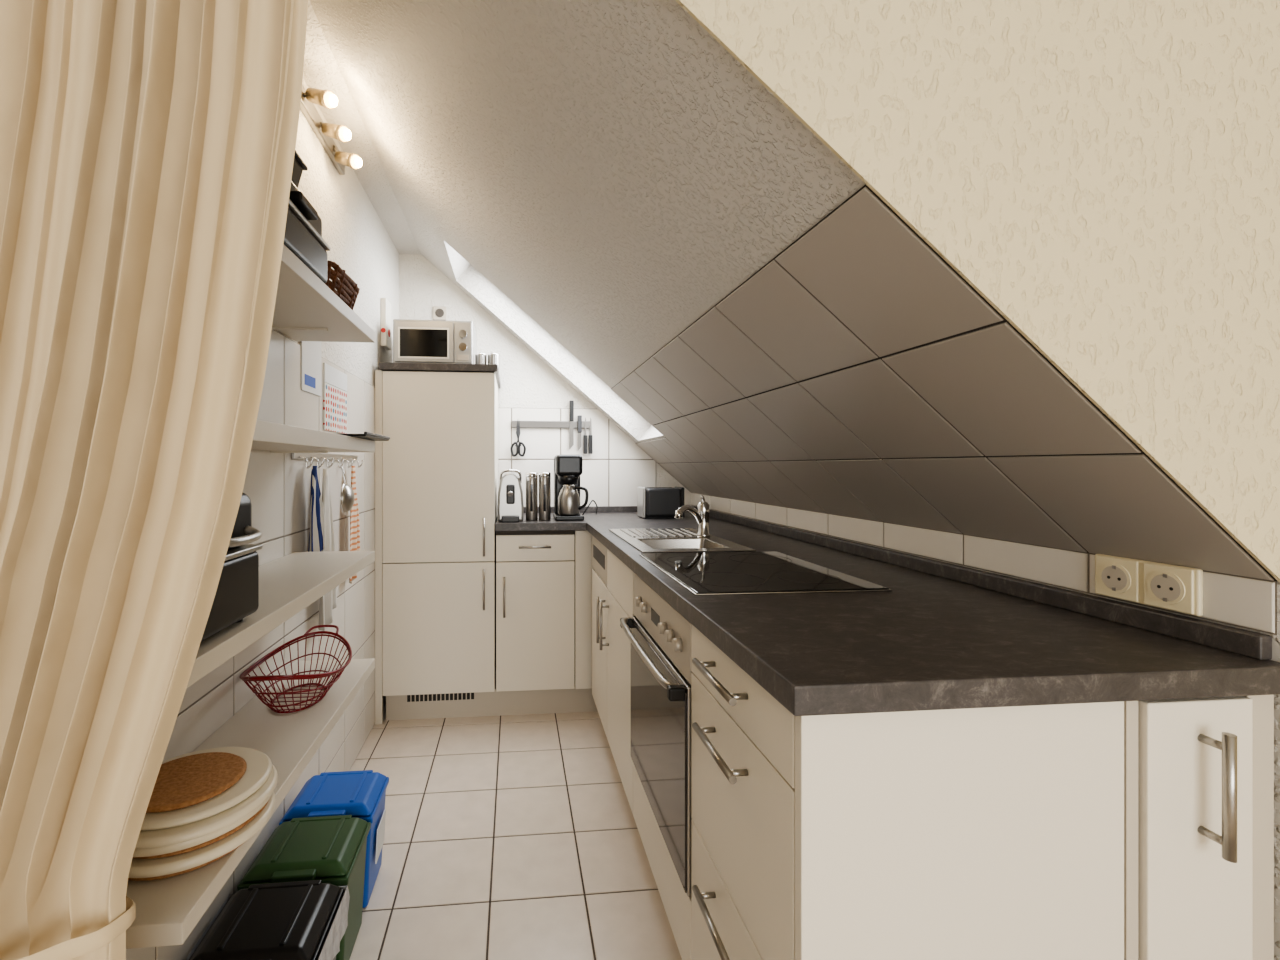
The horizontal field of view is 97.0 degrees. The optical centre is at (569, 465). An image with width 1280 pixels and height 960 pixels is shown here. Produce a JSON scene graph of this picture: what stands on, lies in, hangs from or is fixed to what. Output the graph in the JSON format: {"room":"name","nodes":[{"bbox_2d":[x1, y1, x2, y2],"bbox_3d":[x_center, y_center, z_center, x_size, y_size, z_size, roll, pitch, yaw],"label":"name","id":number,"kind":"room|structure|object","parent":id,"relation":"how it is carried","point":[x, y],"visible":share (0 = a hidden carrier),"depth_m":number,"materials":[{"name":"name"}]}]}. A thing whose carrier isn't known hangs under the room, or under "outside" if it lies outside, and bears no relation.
{"room":"attic kitchen","nodes":[
{"label":"attic kitchen","id":0,"kind":"room"},
{"bbox_2d":[0,0,307,959],"bbox_3d":[-0.487,0.045,0.554,0.462,2.350,0.108,0,0,-6],"label":"curtain","id":1,"kind":"object","parent":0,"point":[147,147],"visible":1,"depth_m":0.55,"materials":[{"name":"beige fabric"}]},
{"bbox_2d":[275,79,398,386],"bbox_3d":[-0.794,-0.175,0.409,0.120,2.890,6.170,0,0,-6],"label":"wall","id":2,"kind":"structure","parent":0,"point":[356,236],"depth_m":2.42,"materials":[{"name":"white paint"}]},
{"bbox_2d":[126,658,374,948],"bbox_3d":[-0.687,0.626,1.251,0.243,0.036,1.035,0,0,-6],"label":"wall shelf","id":3,"kind":"object","parent":2,"relation":"attached to","point":[168,910],"visible":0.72,"depth_m":1.20,"materials":[{"name":"beige laminate"}]},
{"bbox_2d":[128,747,277,880],"bbox_3d":[-0.628,0.561,0.934,0.258,0.092,0.256,0,0,-6],"label":"stack","id":4,"kind":"object","parent":3,"relation":"on","point":[203,805],"visible":0.7,"depth_m":0.88,"materials":[{"name":"beige ceramic"}]},
{"bbox_2d":[239,625,351,713],"bbox_3d":[-0.707,0.540,1.468,0.261,0.134,0.429,0,0,-6],"label":"wire fruit basket","id":5,"kind":"object","parent":3,"relation":"on","point":[243,676],"visible":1,"depth_m":1.46,"materials":[{"name":"red metal"}]},
{"bbox_2d":[126,330,385,959],"bbox_3d":[-0.887,0.440,2.008,0.006,1.660,2.730,0,0,-6],"label":"tiles","id":6,"kind":"structure","parent":2,"relation":"attached to","point":[277,486],"depth_m":1.74,"materials":[{"name":"white tile"}]},
{"bbox_2d":[187,551,374,687],"bbox_3d":[-0.687,0.287,1.251,0.243,0.038,1.035,0,0,-6],"label":"wall shelf","id":7,"kind":"object","parent":2,"relation":"attached to","point":[288,584],"visible":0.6,"depth_m":1.21,"materials":[{"name":"beige laminate"}]},
{"bbox_2d":[201,492,261,641],"bbox_3d":[-0.635,0.155,0.875,0.242,0.224,0.249,0,0,-6],"label":"toaster","id":8,"kind":"object","parent":7,"relation":"on","point":[236,598],"visible":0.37,"depth_m":0.93,"materials":[{"name":"black plastic"}]},
{"bbox_2d":[301,341,320,396],"bbox_3d":[-0.870,-0.347,1.894,0.004,0.205,0.180,0,0,-6],"label":"notepad","id":9,"kind":"object","parent":2,"relation":"attached to","point":[310,350],"visible":0.82,"depth_m":1.89,"materials":[{"name":"white paper"}]},
{"bbox_2d":[305,374,315,388],"bbox_3d":[-0.866,-0.282,1.874,0.001,0.035,0.100,0,0,-6],"label":"print","id":10,"kind":"object","parent":9,"relation":"attached to","point":[310,379],"depth_m":1.88,"materials":[{"name":"blue paper"}]},
{"bbox_2d":[251,420,374,452],"bbox_3d":[-0.687,-0.059,1.251,0.243,0.043,1.035,0,0,-6],"label":"wall shelf","id":11,"kind":"object","parent":2,"relation":"attached to","point":[273,437],"visible":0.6,"depth_m":1.24,"materials":[{"name":"beige laminate"}]},
{"bbox_2d":[340,432,389,440],"bbox_3d":[-0.687,-0.087,1.666,0.238,0.013,0.290,0,0,-6],"label":"serving tray","id":12,"kind":"object","parent":11,"relation":"on","point":[367,435],"visible":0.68,"depth_m":1.61,"materials":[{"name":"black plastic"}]},
{"bbox_2d":[272,244,374,342],"bbox_3d":[-0.687,-0.405,1.251,0.243,0.041,1.035,0,0,-6],"label":"wall shelf","id":13,"kind":"object","parent":2,"relation":"attached to","point":[306,308],"visible":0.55,"depth_m":1.43,"materials":[{"name":"beige laminate"}]},
{"bbox_2d":[283,181,330,282],"bbox_3d":[-0.669,-0.513,1.190,0.230,0.174,0.350,0,0,-6],"label":"grill","id":14,"kind":"object","parent":13,"relation":"on","point":[303,238],"visible":0.27,"depth_m":1.21,"materials":[{"name":"black metal"}]},
{"bbox_2d":[291,150,307,188],"bbox_3d":[-0.690,-0.649,1.173,0.185,0.096,0.260,0,0,-6],"label":"storage box","id":15,"kind":"object","parent":14,"relation":"on","point":[299,165],"visible":0.09,"depth_m":1.27,"materials":[{"name":"black plastic"}]},
{"bbox_2d":[325,260,359,309],"bbox_3d":[-0.719,-0.473,1.537,0.236,0.102,0.315,0,0,-6],"label":"wicker basket","id":16,"kind":"object","parent":13,"relation":"on","point":[345,288],"visible":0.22,"depth_m":1.50,"materials":[{"name":"brown wicker"}]},
{"bbox_2d":[291,453,362,468],"bbox_3d":[-0.864,-0.018,2.076,0.053,0.053,0.700,0,0,-6],"label":"hook rail","id":17,"kind":"object","parent":2,"relation":"attached to","point":[294,456],"visible":0.99,"depth_m":1.97,"materials":[{"name":"silver metal"}]},
{"bbox_2d":[308,466,325,551],"bbox_3d":[-0.831,0.165,1.832,0.040,0.331,0.111,0,0,-6],"label":"dish towel","id":18,"kind":"object","parent":17,"relation":"hanging from","point":[317,534],"visible":0.8,"depth_m":1.83,"materials":[{"name":"white fabric"}]},
{"bbox_2d":[318,469,336,630],"bbox_3d":[-0.847,0.285,1.954,0.040,0.551,0.126,0,0,-6],"label":"dish towel","id":19,"kind":"object","parent":17,"relation":"hanging from","point":[328,602],"visible":0.62,"depth_m":1.95,"materials":[{"name":"grey fabric"}]},
{"bbox_2d":[340,467,353,513],"bbox_3d":[-0.831,0.091,2.094,0.048,0.175,0.117,0,0,-6],"label":"ladle","id":20,"kind":"object","parent":17,"relation":"hanging from","point":[346,493],"visible":1,"depth_m":2.06,"materials":[{"name":"silver metal"}]},
{"bbox_2d":[342,484,353,511],"bbox_3d":[-0.822,0.120,2.095,0.030,0.108,0.108,0,0,-6],"label":"bowl","id":21,"kind":"object","parent":20,"relation":"on","point":[347,491],"depth_m":2.06,"materials":[{"name":"silver metal"}]},
{"bbox_2d":[349,466,359,583],"bbox_3d":[-0.879,0.235,2.285,0.025,0.471,0.121,0,0,-6],"label":"dish towel","id":22,"kind":"object","parent":17,"relation":"hanging from","point":[354,512],"visible":0.73,"depth_m":2.29,"materials":[{"name":"white fabric"}]},
{"bbox_2d":[300,84,361,174],"bbox_3d":[-0.821,-1.155,1.959,0.128,0.114,0.540,0,0,-6],"label":"bar","id":23,"kind":"object","parent":2,"relation":"attached to","point":[325,132],"visible":0.94,"depth_m":1.92,"materials":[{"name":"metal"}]},
{"bbox_2d":[323,363,346,433],"bbox_3d":[-0.894,-0.250,2.148,0.006,0.240,0.270,0,0,-6],"label":"wall calendar","id":24,"kind":"object","parent":2,"relation":"attached to","point":[334,380],"visible":1,"depth_m":2.12,"materials":[{"name":"white paper"}]},
{"bbox_2d":[375,370,382,724],"bbox_3d":[-0.942,0.400,2.771,0.033,1.740,0.020,0,0,-6],"label":"trim","id":25,"kind":"structure","parent":2,"relation":"attached to","point":[378,373],"depth_m":2.76,"materials":[{"name":"beige"}]},
{"bbox_2d":[381,298,390,349],"bbox_3d":[-0.967,-0.745,2.958,0.033,0.250,0.123,0,0,-6],"label":"wall thermostat","id":26,"kind":"object","parent":2,"relation":"attached to","point":[385,304],"visible":1,"depth_m":2.91,"materials":[{"name":"beige plastic"}]},
{"bbox_2d":[303,0,420,254],"bbox_3d":[-0.874,-1.345,2.054,0.242,0.150,2.840,0,0,-6],"label":"ceiling","id":27,"kind":"structure","parent":0,"point":[321,70],"depth_m":2.14,"materials":[{"name":"grey paint"}]},
{"bbox_2d":[349,675,681,959],"bbox_3d":[1.101,1.274,0.535,3.676,0.008,6.050,0,0,-6],"label":"floor tiles","id":28,"kind":"structure","parent":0,"point":[507,837],"depth_m":1.86,"materials":[{"name":"beige tile"}]},
{"bbox_2d":[186,880,349,959],"bbox_3d":[-0.647,1.115,1.203,0.273,0.307,0.237,0,0,-6],"label":"waste bin","id":29,"kind":"object","parent":28,"relation":"on","point":[296,920],"visible":1,"depth_m":1.20,"materials":[{"name":"black plastic"}]},
{"bbox_2d":[237,815,370,959],"bbox_3d":[-0.672,1.115,1.447,0.255,0.307,0.224,0,0,-6],"label":"waste bin","id":30,"kind":"object","parent":28,"relation":"on","point":[328,849],"visible":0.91,"depth_m":1.42,"materials":[{"name":"green plastic"}]},
{"bbox_2d":[279,770,388,907],"bbox_3d":[-0.695,1.115,1.679,0.255,0.307,0.219,0,0,-6],"label":"waste bin","id":31,"kind":"object","parent":28,"relation":"on","point":[360,794],"visible":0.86,"depth_m":1.65,"materials":[{"name":"blue plastic"}]},
{"bbox_2d":[379,362,500,695],"bbox_3d":[-0.675,0.312,3.066,0.575,1.635,0.650,0,0,-6],"label":"tall cabinet","id":32,"kind":"object","parent":28,"relation":"on","point":[440,455],"visible":0.98,"depth_m":2.78,"materials":[{"name":"cream laminate"},{"name":"dark laminate countertop"},{"name":"brushed steel"}]},
{"bbox_2d":[393,319,476,363],"bbox_3d":[-0.713,-0.625,3.017,0.400,0.240,0.356,0,0,-6],"label":"microwave","id":33,"kind":"object","parent":32,"relation":"on","point":[414,341],"visible":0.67,"depth_m":2.85,"materials":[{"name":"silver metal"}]},
{"bbox_2d":[475,353,486,363],"bbox_3d":[-0.464,-0.550,2.955,0.073,0.090,0.062,0,0,34],"label":"steel pot","id":34,"kind":"object","parent":32,"relation":"on","point":[480,358],"visible":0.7,"depth_m":2.93,"materials":[{"name":"grey metal"}]},
{"bbox_2d":[386,688,597,720],"bbox_3d":[-0.382,1.201,2.864,1.080,0.138,0.015,0,0,-6],"label":"toe kick","id":35,"kind":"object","parent":32,"relation":"attached to","point":[502,703],"depth_m":2.86,"materials":[{"name":"beige wood"}]},
{"bbox_2d":[404,692,476,702],"bbox_3d":[-0.649,1.160,2.826,0.360,0.050,0.007,0,0,-6],"label":"air vent","id":36,"kind":"object","parent":35,"relation":"in","point":[452,696],"visible":0.65,"depth_m":2.82,"materials":[{"name":"beige"}]},
{"bbox_2d":[488,353,498,369],"bbox_3d":[-0.399,-0.550,2.961,0.073,0.090,0.062,0,0,34],"label":"steel pot","id":37,"kind":"object","parent":32,"relation":"on","point":[493,358],"visible":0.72,"depth_m":2.94,"materials":[{"name":"grey metal"}]},
{"bbox_2d":[496,530,592,691],"bbox_3d":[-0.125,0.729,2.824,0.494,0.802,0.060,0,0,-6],"label":"base cabinet","id":38,"kind":"object","parent":28,"relation":"on","point":[544,578],"visible":0.87,"depth_m":2.83,"materials":[{"name":"cream laminate"},{"name":"brushed steel"}]},
{"bbox_2d":[592,535,607,736],"bbox_3d":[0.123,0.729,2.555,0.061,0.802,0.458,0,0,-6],"label":"dishwasher","id":39,"kind":"object","parent":28,"relation":"on","point":[599,551],"visible":0.76,"depth_m":2.50,"materials":[{"name":"beige"}]},
{"bbox_2d":[600,549,634,813],"bbox_3d":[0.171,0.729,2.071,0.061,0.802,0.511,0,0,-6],"label":"base cabinet","id":40,"kind":"object","parent":28,"relation":"on","point":[619,605],"visible":0.62,"depth_m":2.03,"materials":[{"name":"beige"}]},
{"bbox_2d":[620,572,692,959],"bbox_3d":[0.487,0.732,1.541,0.630,0.793,0.596,0,0,-6],"label":"oven","id":41,"kind":"object","parent":28,"relation":"on","point":[659,636],"visible":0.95,"depth_m":1.41,"materials":[{"name":"grey metal"}]},
{"bbox_2d":[691,624,1123,959],"bbox_3d":[0.504,0.798,1.003,0.517,0.943,0.470,0,0,-6],"label":"base cabinet","id":42,"kind":"object","parent":28,"relation":"on","point":[990,833],"visible":0.82,"depth_m":0.78,"materials":[{"name":"white"}]},
{"bbox_2d":[495,512,1279,715],"bbox_3d":[0.301,0.305,2.108,1.206,0.041,2.747,0,0,-6],"label":"countertop","id":43,"kind":"structure","parent":42,"relation":"on","point":[928,642],"depth_m":0.90,"materials":[{"name":"stone"}]},
{"bbox_2d":[497,469,523,521],"bbox_3d":[-0.313,0.150,2.969,0.136,0.268,0.270,0,0,-6],"label":"coffee machine","id":44,"kind":"object","parent":43,"relation":"on","point":[510,507],"visible":1,"depth_m":2.88,"materials":[{"name":"plastic"}]},
{"bbox_2d":[526,472,537,520],"bbox_3d":[-0.200,0.159,2.945,0.064,0.252,0.064,0,0,34],"label":"coffee canister","id":45,"kind":"object","parent":43,"relation":"on","point":[531,477],"visible":1,"depth_m":2.92,"materials":[{"name":"silver metal"}]},
{"bbox_2d":[539,472,550,520],"bbox_3d":[-0.133,0.159,2.951,0.064,0.252,0.064,0,0,34],"label":"coffee canister","id":46,"kind":"object","parent":43,"relation":"on","point":[544,477],"visible":1,"depth_m":2.92,"materials":[{"name":"silver metal"}]},
{"bbox_2d":[553,455,588,520],"bbox_3d":[0.002,0.112,3.025,0.174,0.344,0.220,0,0,-6],"label":"coffee maker","id":47,"kind":"object","parent":43,"relation":"on","point":[568,469],"visible":1,"depth_m":2.94,"materials":[{"name":"black plastic"}]},
{"bbox_2d":[582,500,597,514],"bbox_3d":[0.133,0.237,3.230,0.054,0.092,0.205,0,0,26],"label":"power cable","id":48,"kind":"object","parent":43,"relation":"on","point":[592,500],"visible":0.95,"depth_m":3.16,"materials":[{"name":"black plastic"}]},
{"bbox_2d":[637,486,683,518],"bbox_3d":[0.500,0.200,3.096,0.230,0.170,0.165,0,0,-6],"label":"toaster","id":49,"kind":"object","parent":43,"relation":"on","point":[652,502],"visible":0.86,"depth_m":3.02,"materials":[{"name":"grey plastic"}]},
{"bbox_2d":[609,528,755,552],"bbox_3d":[0.396,0.355,2.184,0.385,0.159,0.670,0,0,-6],"label":"sink","id":50,"kind":"object","parent":43,"relation":"in","point":[648,540],"visible":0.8,"depth_m":2.17,"materials":[{"name":"silver metal"}]},
{"bbox_2d":[638,538,725,548],"bbox_3d":[0.402,0.358,2.044,0.268,0.154,0.268,0,0,-6],"label":"basin","id":51,"kind":"object","parent":50,"relation":"in","point":[650,543],"depth_m":2.17,"materials":[{"name":"silver metal"}]},
{"bbox_2d":[675,495,709,537],"bbox_3d":[0.482,0.195,2.159,0.072,0.168,0.207,0,0,42],"label":"kitchen faucet","id":52,"kind":"object","parent":43,"relation":"on","point":[701,514],"visible":1,"depth_m":2.20,"materials":[{"name":"silver metal"}]},
{"bbox_2d":[639,551,891,595],"bbox_3d":[0.477,0.281,1.536,0.460,0.007,0.565,0,0,-6],"label":"cooktop","id":53,"kind":"object","parent":43,"relation":"in","point":[770,572],"visible":1,"depth_m":1.43,"materials":[{"name":"black glass"}]},
{"bbox_2d":[1124,695,1273,959],"bbox_3d":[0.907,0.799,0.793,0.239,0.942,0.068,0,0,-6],"label":"base cabinet","id":54,"kind":"object","parent":28,"relation":"on","point":[1199,772],"visible":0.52,"depth_m":0.80,"materials":[{"name":"white laminate"},{"name":"brushed steel"}]},
{"bbox_2d":[399,254,691,674],"bbox_3d":[-0.094,-0.050,3.518,2.100,2.640,0.120,0,0,-6],"label":"wall","id":55,"kind":"structure","parent":0,"point":[526,380],"depth_m":3.42,"materials":[{"name":"white paint"}]},
{"bbox_2d":[433,306,446,319],"bbox_3d":[-0.784,-0.920,3.383,0.080,0.080,0.013,0,0,-6],"label":"wall outlet","id":56,"kind":"object","parent":55,"relation":"attached to","point":[439,313],"visible":1,"depth_m":3.38,"materials":[{"name":"beige plastic"}]},
{"bbox_2d":[512,421,589,427],"bbox_3d":[-0.114,-0.254,3.440,0.485,0.044,0.016,0,0,-6],"label":"rail","id":57,"kind":"object","parent":55,"relation":"attached to","point":[523,424],"visible":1,"depth_m":3.43,"materials":[{"name":"silver metal"}]},
{"bbox_2d":[510,418,525,456],"bbox_3d":[-0.314,-0.173,3.407,0.094,0.234,0.014,0,0,-6],"label":"scissors","id":58,"kind":"object","parent":57,"relation":"hanging from","point":[517,445],"visible":1,"depth_m":3.40,"materials":[{"name":"silver plastic"}]},
{"bbox_2d":[569,400,573,449],"bbox_3d":[0.010,-0.250,3.436,0.026,0.300,0.016,0,0,-6],"label":"kitchen knife","id":59,"kind":"object","parent":57,"relation":"attached to","point":[571,403],"visible":1,"depth_m":3.44,"materials":[{"name":"silver metal"}]},
{"bbox_2d":[578,415,581,449],"bbox_3d":[0.059,-0.200,3.441,0.026,0.220,0.016,0,0,-6],"label":"kitchen knife","id":60,"kind":"object","parent":57,"relation":"hanging from","point":[579,416],"visible":1,"depth_m":3.43,"materials":[{"name":"silver metal"}]},
{"bbox_2d":[583,418,586,453],"bbox_3d":[0.094,-0.188,3.445,0.024,0.225,0.014,0,0,-6],"label":"kitchen knife","id":61,"kind":"object","parent":57,"relation":"hanging from","point":[585,432],"visible":1,"depth_m":3.44,"materials":[{"name":"black plastic"}]},
{"bbox_2d":[589,417,592,453],"bbox_3d":[0.126,-0.188,3.449,0.024,0.225,0.014,0,0,-6],"label":"kitchen knife","id":62,"kind":"object","parent":57,"relation":"hanging from","point":[590,431],"visible":1,"depth_m":3.44,"materials":[{"name":"black plastic"}]},
{"bbox_2d":[497,408,655,516],"bbox_3d":[-0.058,0.073,3.458,1.200,0.855,0.006,0,0,-6],"label":"tiles","id":63,"kind":"structure","parent":55,"relation":"attached to","point":[611,475],"depth_m":3.47,"materials":[{"name":"white tile"}]},
{"bbox_2d":[524,506,687,512],"bbox_3d":[0.157,0.267,3.465,1.170,0.036,0.019,0,0,-6],"label":"trim","id":64,"kind":"structure","parent":55,"relation":"attached to","point":[590,508],"depth_m":3.46,"materials":[{"name":"stone"}]},
{"bbox_2d":[309,0,864,442],"bbox_3d":[0.184,-0.583,2.158,1.935,1.704,2.840,0,0,-6],"label":"ceiling slope","id":65,"kind":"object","parent":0,"point":[597,177],"visible":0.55,"depth_m":1.27,"materials":[{"name":"grey paint"}]},
{"bbox_2d":[611,184,1276,580],"bbox_3d":[0.582,-0.106,2.150,0.638,0.549,2.735,0,0,-6],"label":"tiles","id":66,"kind":"structure","parent":65,"relation":"attached to","point":[856,373],"depth_m":1.08,"materials":[{"name":"white tile"}]},
{"bbox_2d":[675,0,1279,581],"bbox_3d":[1.130,-0.175,0.823,3.790,2.890,0.005,0,0,-6],"label":"wall","id":67,"kind":"structure","parent":0,"point":[1104,174],"depth_m":0.78,"materials":[{"name":"beige paint"}]},
{"bbox_2d":[692,505,1279,959],"bbox_3d":[0.961,0.718,2.184,0.120,1.105,2.740,0,0,-6],"label":"wall","id":68,"kind":"structure","parent":0,"point":[1275,638],"depth_m":0.82,"materials":[{"name":"white paint"}]},
{"bbox_2d":[692,506,1271,659],"bbox_3d":[0.890,0.267,2.167,0.022,0.036,2.700,0,0,-6],"label":"trim","id":69,"kind":"structure","parent":68,"relation":"attached to","point":[1251,644],"depth_m":1.11,"materials":[{"name":"stone"}]},
{"bbox_2d":[691,493,1276,634],"bbox_3d":[0.898,0.208,2.181,0.006,0.079,2.735,0,0,-6],"label":"tiles","id":70,"kind":"structure","parent":68,"relation":"attached to","point":[1235,600],"depth_m":1.27,"materials":[{"name":"white tile"}]},
{"bbox_2d":[1095,554,1202,616],"bbox_3d":[1.004,0.204,0.985,0.018,0.077,0.165,0,0,-6],"label":"double outlet","id":71,"kind":"object","parent":68,"relation":"attached to","point":[1175,588],"visible":1,"depth_m":0.97,"materials":[{"name":"beige plastic"}]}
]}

